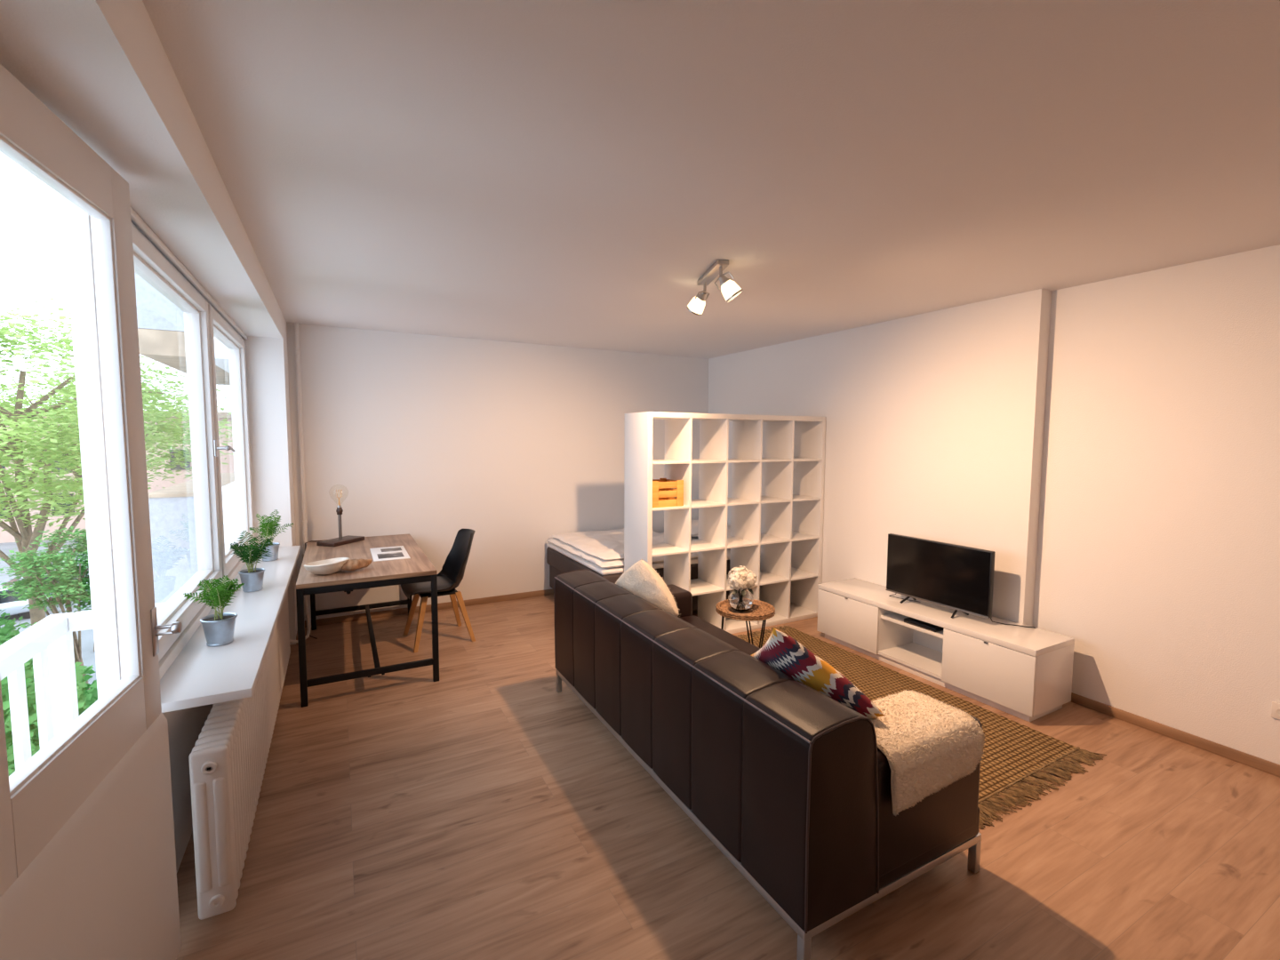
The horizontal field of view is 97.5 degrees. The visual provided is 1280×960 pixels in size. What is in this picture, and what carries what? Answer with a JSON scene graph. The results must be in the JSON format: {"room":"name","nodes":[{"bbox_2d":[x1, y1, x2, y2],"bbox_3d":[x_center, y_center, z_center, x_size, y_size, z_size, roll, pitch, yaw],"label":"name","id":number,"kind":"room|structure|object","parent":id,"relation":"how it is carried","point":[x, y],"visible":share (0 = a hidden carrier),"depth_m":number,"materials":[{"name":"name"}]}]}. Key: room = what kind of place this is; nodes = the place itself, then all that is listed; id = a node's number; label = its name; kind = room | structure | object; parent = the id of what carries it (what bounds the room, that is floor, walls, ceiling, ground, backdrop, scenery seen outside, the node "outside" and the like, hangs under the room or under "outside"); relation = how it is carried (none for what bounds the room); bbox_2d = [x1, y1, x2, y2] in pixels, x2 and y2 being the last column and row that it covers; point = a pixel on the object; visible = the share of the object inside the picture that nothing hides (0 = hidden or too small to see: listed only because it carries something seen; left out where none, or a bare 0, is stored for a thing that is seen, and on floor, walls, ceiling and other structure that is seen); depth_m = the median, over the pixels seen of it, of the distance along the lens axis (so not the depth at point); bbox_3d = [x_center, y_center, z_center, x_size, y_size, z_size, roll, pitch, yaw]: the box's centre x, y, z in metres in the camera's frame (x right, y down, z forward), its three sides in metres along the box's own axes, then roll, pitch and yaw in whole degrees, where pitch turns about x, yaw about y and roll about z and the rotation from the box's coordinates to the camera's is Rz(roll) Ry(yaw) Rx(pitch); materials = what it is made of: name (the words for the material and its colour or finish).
{"room":"studio apartment","nodes":[
{"label":"studio apartment","id":0,"kind":"room"},
{"bbox_2d":[0,0,297,872],"bbox_3d":[-1.371,0.233,1.494,0.342,2.557,7.090,-2,5,-28],"label":"wall","id":1,"kind":"structure","parent":0,"point":[103,68],"depth_m":1.64,"materials":[{"name":"white paint"}]},
{"bbox_2d":[0,64,182,959],"bbox_3d":[-1.274,0.347,1.295,0.114,2.310,0.800,-2,5,-23],"label":"door","id":2,"kind":"structure","parent":1,"relation":"in","point":[88,870],"depth_m":1.40,"materials":[{"name":"white paint"}]},
{"bbox_2d":[62,196,121,699],"bbox_3d":[-1.378,0.348,1.254,0.095,2.363,1.080,-2,5,-28],"label":"door frame","id":3,"kind":"structure","parent":1,"relation":"attached to","point":[77,222],"depth_m":1.61,"materials":[{"name":"white paint"}]},
{"bbox_2d":[0,207,235,770],"bbox_3d":[-1.775,0.389,1.494,0.751,2.483,3.252,-2,5,-28],"label":"window","id":4,"kind":"structure","parent":1,"relation":"in","point":[150,264],"depth_m":2.63,"materials":[{"name":"white paint"}]},
{"bbox_2d":[204,296,255,583],"bbox_3d":[-2.626,-0.225,3.578,0.112,1.578,1.331,-2,5,-28],"label":"window","id":5,"kind":"structure","parent":1,"relation":"in","point":[220,328],"depth_m":4.03,"materials":[{"name":"white paint"}]},
{"bbox_2d":[160,545,300,712],"bbox_3d":[-2.112,0.628,3.069,0.298,0.032,2.830,-2,5,-28],"label":"window sill","id":6,"kind":"structure","parent":1,"relation":"attached to","point":[201,675],"depth_m":2.20,"materials":[{"name":"white"}]},
{"bbox_2d":[183,575,244,647],"bbox_3d":[-1.741,0.533,2.304,0.203,0.274,0.148,-2,5,-28],"label":"potted palm","id":7,"kind":"object","parent":6,"relation":"on","point":[219,628],"visible":1,"depth_m":2.28,"materials":[{"name":"plant"}]},
{"bbox_2d":[229,530,273,591],"bbox_3d":[-2.151,0.438,3.115,0.216,0.340,0.280,-2,5,-28],"label":"potted palm","id":8,"kind":"object","parent":6,"relation":"on","point":[252,579],"visible":1,"depth_m":3.07,"materials":[{"name":"plant"}]},
{"bbox_2d":[249,509,293,561],"bbox_3d":[-2.552,0.373,3.878,0.216,0.352,0.245,2,5,22],"label":"potted palm","id":9,"kind":"object","parent":6,"relation":"on","point":[268,528],"visible":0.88,"depth_m":3.83,"materials":[{"name":"plant"}]},
{"bbox_2d":[188,589,290,919],"bbox_3d":[-2.046,1.073,2.902,0.230,0.570,2.542,-2,5,-28],"label":"radiator","id":10,"kind":"object","parent":1,"relation":"attached to","point":[228,760],"visible":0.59,"depth_m":1.93,"materials":[{"name":"white metal"}]},
{"bbox_2d":[289,553,311,643],"bbox_3d":[-2.623,0.920,4.222,0.081,0.671,0.359,0,4,1],"label":"pipe","id":11,"kind":"object","parent":10,"relation":"attached to","point":[306,596],"visible":0.51,"depth_m":4.39,"materials":[{"name":"white metal"}]},
{"bbox_2d":[286,322,708,620],"bbox_3d":[-1.107,-0.087,5.762,4.859,2.557,0.200,-2,5,-28],"label":"wall","id":12,"kind":"structure","parent":0,"point":[429,438],"depth_m":5.36,"materials":[{"name":"white paint"}]},
{"bbox_2d":[294,322,311,628],"bbox_3d":[-2.825,-0.013,4.700,0.042,2.557,0.042,-2,5,-28],"label":"pipe","id":13,"kind":"object","parent":12,"relation":"attached to","point":[297,353],"visible":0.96,"depth_m":4.67,"materials":[{"name":"white metal"}]},
{"bbox_2d":[304,588,554,627],"bbox_3d":[-1.050,1.166,5.767,4.200,0.058,0.014,-2,5,-28],"label":"baseboard","id":14,"kind":"structure","parent":12,"relation":"attached to","point":[505,597],"depth_m":5.26,"materials":[{"name":"brown wood"}]},
{"bbox_2d":[142,0,1279,358],"bbox_3d":[0.624,-1.189,2.459,4.859,0.150,7.490,-2,5,-28],"label":"ceiling","id":15,"kind":"structure","parent":0,"point":[555,172],"depth_m":1.80,"materials":[{"name":"white paint"}]},
{"bbox_2d":[686,259,743,315],"bbox_3d":[0.412,-1.062,3.155,0.152,0.211,0.510,-1,4,-17],"label":"ceiling spotlight","id":16,"kind":"object","parent":15,"relation":"attached to","point":[730,289],"visible":1,"depth_m":3.02,"materials":[{"name":"silver metal"}]},
{"bbox_2d":[176,593,1279,959],"bbox_3d":[0.614,1.495,2.661,4.859,0.120,7.490,-2,5,-28],"label":"floor","id":17,"kind":"structure","parent":0,"point":[483,811],"depth_m":2.23,"materials":[{"name":"brown wood"}]},
{"bbox_2d":[296,533,439,707],"bbox_3d":[-2.061,0.929,4.225,0.794,0.755,1.584,-2,5,-28],"label":"desk","id":18,"kind":"object","parent":17,"relation":"on","point":[418,568],"visible":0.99,"depth_m":3.69,"materials":[{"name":"brown wood"}]},
{"bbox_2d":[304,484,364,639],"bbox_3d":[-2.583,0.651,4.657,0.403,1.237,0.366,1,4,16],"label":"desk lamp","id":19,"kind":"object","parent":18,"relation":"on","point":[345,540],"visible":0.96,"depth_m":4.61,"materials":[{"name":"black metal"}]},
{"bbox_2d":[336,507,343,514],"bbox_3d":[-2.474,0.256,4.619,0.048,0.060,0.048,-2,5,-28],"label":"socket","id":20,"kind":"object","parent":19,"relation":"attached to","point":[339,510],"depth_m":4.60,"materials":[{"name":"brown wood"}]},
{"bbox_2d":[304,557,372,575],"bbox_3d":[-1.944,0.552,3.623,0.392,0.088,0.261,-2,5,-28],"label":"wooden bowl","id":21,"kind":"object","parent":18,"relation":"on","point":[328,566],"visible":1,"depth_m":3.59,"materials":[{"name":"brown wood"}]},
{"bbox_2d":[369,545,410,561],"bbox_3d":[-1.878,0.549,4.205,0.240,0.006,0.510,-2,5,-28],"label":"magazine","id":22,"kind":"object","parent":18,"relation":"on","point":[399,552],"visible":1,"depth_m":4.16,"materials":[{"name":"paper"}]},
{"bbox_2d":[400,528,475,652],"bbox_3d":[-1.614,0.855,4.542,0.555,0.858,0.462,-2,5,-32],"label":"shell chair","id":23,"kind":"object","parent":17,"relation":"on","point":[452,573],"visible":0.86,"depth_m":4.49,"materials":[{"name":"black plastic"}]},
{"bbox_2d":[546,532,760,610],"bbox_3d":[0.245,0.933,5.624,1.995,0.555,1.390,-2,5,-28],"label":"bed","id":24,"kind":"object","parent":17,"relation":"on","point":[560,560],"visible":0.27,"depth_m":5.08,"materials":[{"name":"grey fabric"}]},
{"bbox_2d":[547,528,698,567],"bbox_3d":[-0.142,0.611,5.385,1.121,0.118,1.382,-2,5,-28],"label":"duvet","id":25,"kind":"object","parent":24,"relation":"on","point":[603,548],"visible":0.53,"depth_m":5.16,"materials":[{"name":"white fabric"}]},
{"bbox_2d":[663,520,730,536],"bbox_3d":[0.663,0.536,6.240,0.603,0.145,0.639,-2,5,-28],"label":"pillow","id":26,"kind":"object","parent":24,"relation":"on","point":[694,524],"visible":0.15,"depth_m":5.98,"materials":[{"name":"white fabric"}]},
{"bbox_2d":[696,528,760,546],"bbox_3d":[0.987,0.579,5.645,0.620,0.151,0.634,-2,5,-28],"label":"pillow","id":27,"kind":"object","parent":24,"relation":"on","point":[728,530],"visible":0.03,"depth_m":5.57,"materials":[{"name":"white fabric"}]},
{"bbox_2d":[624,411,825,633],"bbox_3d":[0.767,0.359,4.826,1.822,1.822,0.390,-2,5,-28],"label":"shelf unit","id":28,"kind":"object","parent":17,"relation":"on","point":[788,528],"visible":0.82,"depth_m":4.81,"materials":[{"name":"white wood"}]},
{"bbox_2d":[652,478,683,507],"bbox_3d":[0.152,0.098,4.440,0.286,0.205,0.270,-2,5,-28],"label":"wooden crate","id":29,"kind":"object","parent":28,"relation":"on","point":[663,494],"visible":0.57,"depth_m":4.35,"materials":[{"name":"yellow wood"}]},
{"bbox_2d":[553,568,982,959],"bbox_3d":[0.370,1.034,2.838,0.903,0.772,2.215,-2,5,-28],"label":"sofa","id":30,"kind":"object","parent":17,"relation":"on","point":[791,783],"visible":0.98,"depth_m":1.97,"materials":[{"name":"brown leather"}]},
{"bbox_2d":[614,559,679,616],"bbox_3d":[0.001,0.758,3.349,0.582,0.580,0.202,4,6,42],"label":"cushion","id":31,"kind":"object","parent":30,"relation":"on","point":[641,579],"visible":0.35,"depth_m":3.25,"materials":[{"name":"beige fabric"}]},
{"bbox_2d":[680,615,759,655],"bbox_3d":[0.284,1.014,3.267,0.642,0.157,0.834,-2,5,-28],"label":"seat cushion","id":32,"kind":"object","parent":30,"relation":"on","point":[742,645],"depth_m":3.37,"materials":[{"name":"brown leather"}]},
{"bbox_2d":[750,627,884,719],"bbox_3d":[0.668,0.798,2.211,0.553,0.501,0.304,2,5,24],"label":"patterned cushion","id":33,"kind":"object","parent":30,"relation":"on","point":[781,652],"visible":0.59,"depth_m":2.07,"materials":[{"name":"multicoloured fabric"}]},
{"bbox_2d":[870,689,985,815],"bbox_3d":[0.952,0.952,2.041,0.502,0.219,0.351,-2,5,-28],"label":"throw blanket","id":34,"kind":"object","parent":30,"relation":"on","point":[928,744],"visible":0.83,"depth_m":1.93,"materials":[{"name":"beige"}]},
{"bbox_2d":[736,625,1106,831],"bbox_3d":[1.098,1.367,3.477,1.765,0.017,2.369,-2,5,-28],"label":"jute rug","id":35,"kind":"object","parent":17,"relation":"on","point":[1014,752],"visible":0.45,"depth_m":2.99,"materials":[{"name":"brown wicker"}]},
{"bbox_2d":[715,599,775,647],"bbox_3d":[0.735,1.109,3.944,0.407,0.454,0.407,-2,5,-28],"label":"side table","id":36,"kind":"object","parent":35,"relation":"on","point":[760,610],"visible":0.7,"depth_m":3.85,"materials":[{"name":"wood"}]},
{"bbox_2d":[728,588,753,611],"bbox_3d":[0.697,0.822,3.878,0.174,0.154,0.174,-2,5,-28],"label":"glass vase","id":37,"kind":"object","parent":36,"relation":"on","point":[739,603],"visible":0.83,"depth_m":3.81,"materials":[{"name":"clear glass"}]},
{"bbox_2d":[728,565,757,596],"bbox_3d":[0.704,0.738,3.862,0.198,0.296,0.215,1,4,11],"label":"flower bouquet","id":38,"kind":"object","parent":37,"relation":"in","point":[740,579],"visible":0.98,"depth_m":3.81,"materials":[{"name":"white plant"}]},
{"bbox_2d":[715,599,775,621],"bbox_3d":[0.736,0.904,3.928,0.407,0.038,0.407,2,5,22],"label":"tabletop","id":39,"kind":"object","parent":36,"relation":"on","point":[760,610],"depth_m":3.84,"materials":[{"name":"wicker"}]},
{"bbox_2d":[816,577,1074,721],"bbox_3d":[2.031,1.120,3.994,0.431,0.440,1.630,-2,5,-28],"label":"tv stand","id":40,"kind":"object","parent":17,"relation":"on","point":[1024,673],"visible":0.95,"depth_m":3.61,"materials":[{"name":"white wood"}]},
{"bbox_2d":[880,612,943,639],"bbox_3d":[2.045,1.013,3.976,0.375,0.020,0.500,-2,5,-28],"label":"shelf","id":41,"kind":"object","parent":40,"relation":"attached to","point":[893,617],"depth_m":3.99,"materials":[{"name":"white wood"}]},
{"bbox_2d":[904,616,943,631],"bbox_3d":[1.971,0.995,3.881,0.126,0.028,0.245,-2,5,-28],"label":"box","id":42,"kind":"object","parent":40,"relation":"on","point":[910,620],"visible":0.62,"depth_m":3.84,"materials":[{"name":"black plastic"}]},
{"bbox_2d":[885,533,1036,628],"bbox_3d":[2.131,0.684,3.826,0.247,0.500,0.977,-3,6,-39],"label":"television","id":43,"kind":"object","parent":40,"relation":"on","point":[956,577],"visible":0.98,"depth_m":3.84,"materials":[{"name":"black plastic"}]},
{"bbox_2d":[708,244,1279,764],"bbox_3d":[2.619,0.087,3.634,0.317,2.557,7.090,-2,5,-28],"label":"wall","id":44,"kind":"structure","parent":0,"point":[1114,444],"depth_m":3.34,"materials":[{"name":"white paint"}]},
{"bbox_2d":[1071,692,1279,776],"bbox_3d":[2.523,1.337,3.671,0.131,0.058,7.076,-2,5,-28],"label":"baseboard","id":45,"kind":"structure","parent":44,"relation":"attached to","point":[1260,764],"depth_m":3.03,"materials":[{"name":"brown wood"}]},
{"bbox_2d":[1270,701,1279,719],"bbox_3d":[3.100,1.121,2.703,0.016,0.080,0.080,-2,5,-28],"label":"wall socket","id":46,"kind":"object","parent":44,"relation":"attached to","point":[1276,706],"visible":1,"depth_m":2.72,"materials":[{"name":"white plastic"}]},
{"label":"outside","id":47,"kind":"structure","parent":0,"visible":0},
{"bbox_2d":[0,539,96,684],"bbox_3d":[-35.260,5.585,34.370,90.000,0.300,87.000,-2,5,-28],"label":"ground","id":48,"kind":"structure","parent":47,"point":[87,639],"depth_m":25.21,"materials":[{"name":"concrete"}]},
{"bbox_2d":[0,585,48,618],"bbox_3d":[-28.559,5.512,24.199,1.720,1.420,4.200,3,5,33],"label":"car","id":49,"kind":"object","parent":48,"relation":"on","point":[12,607],"visible":0.38,"depth_m":24.54,"materials":[{"name":"grey paint"}]},
{"bbox_2d":[1,576,87,599],"bbox_3d":[-29.268,5.300,26.989,1.720,1.420,4.200,3,5,33],"label":"car","id":50,"kind":"object","parent":48,"relation":"on","point":[12,580],"visible":0.02,"depth_m":26.60,"materials":[{"name":"grey paint"}]},
{"bbox_2d":[0,362,190,651],"bbox_3d":[-20.475,1.192,20.699,7.427,10.655,7.305,1,4,10],"label":"street tree","id":51,"kind":"object","parent":48,"relation":"on","point":[62,434],"visible":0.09,"depth_m":19.42,"materials":[{"name":"green plant"}]},
{"bbox_2d":[0,410,234,543],"bbox_3d":[-54.162,-0.619,45.905,38.000,10.200,13.000,-2,5,-28],"label":"house","id":52,"kind":"structure","parent":48,"relation":"on","point":[5,536],"depth_m":46.66,"materials":[{"name":"beige concrete"}]},
{"bbox_2d":[134,272,237,603],"bbox_3d":[-4.510,2.298,6.269,0.670,10.700,3.030,-2,5,-28],"label":"building","id":53,"kind":"structure","parent":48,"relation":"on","point":[161,329],"depth_m":4.73,"materials":[{"name":"beige concrete"}]},
{"bbox_3d":[-12.536,7.224,11.164,7.000,0.080,17.500,-2,5,-28],"label":"lawn","id":54,"kind":"structure","parent":48,"relation":"on","visible":0},
{"bbox_2d":[0,606,48,702],"bbox_3d":[-11.018,4.501,8.931,3.497,5.769,2.688,-2,5,-28],"label":"shrub","id":55,"kind":"object","parent":54,"relation":"on","point":[8,628],"visible":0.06,"depth_m":9.31,"materials":[{"name":"green plant"}]},
{"bbox_2d":[0,525,91,689],"bbox_3d":[-10.165,4.089,10.225,2.360,6.508,2.110,3,5,33],"label":"bush","id":56,"kind":"object","parent":54,"relation":"on","point":[79,589],"visible":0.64,"depth_m":9.65,"materials":[{"name":"green plant"}]},
{"bbox_2d":[0,659,97,775],"bbox_3d":[-6.327,4.653,5.647,2.548,5.990,2.716,-2,5,-28],"label":"shrub","id":57,"kind":"object","parent":54,"relation":"on","point":[86,697],"visible":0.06,"depth_m":5.58,"materials":[{"name":"green plant"}]},
{"bbox_2d":[0,286,233,671],"bbox_3d":[-12.475,1.673,11.652,8.796,11.117,7.316,-2,5,-25],"label":"street tree","id":58,"kind":"object","parent":54,"relation":"on","point":[13,449],"visible":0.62,"depth_m":11.27,"materials":[{"name":"green plant"}]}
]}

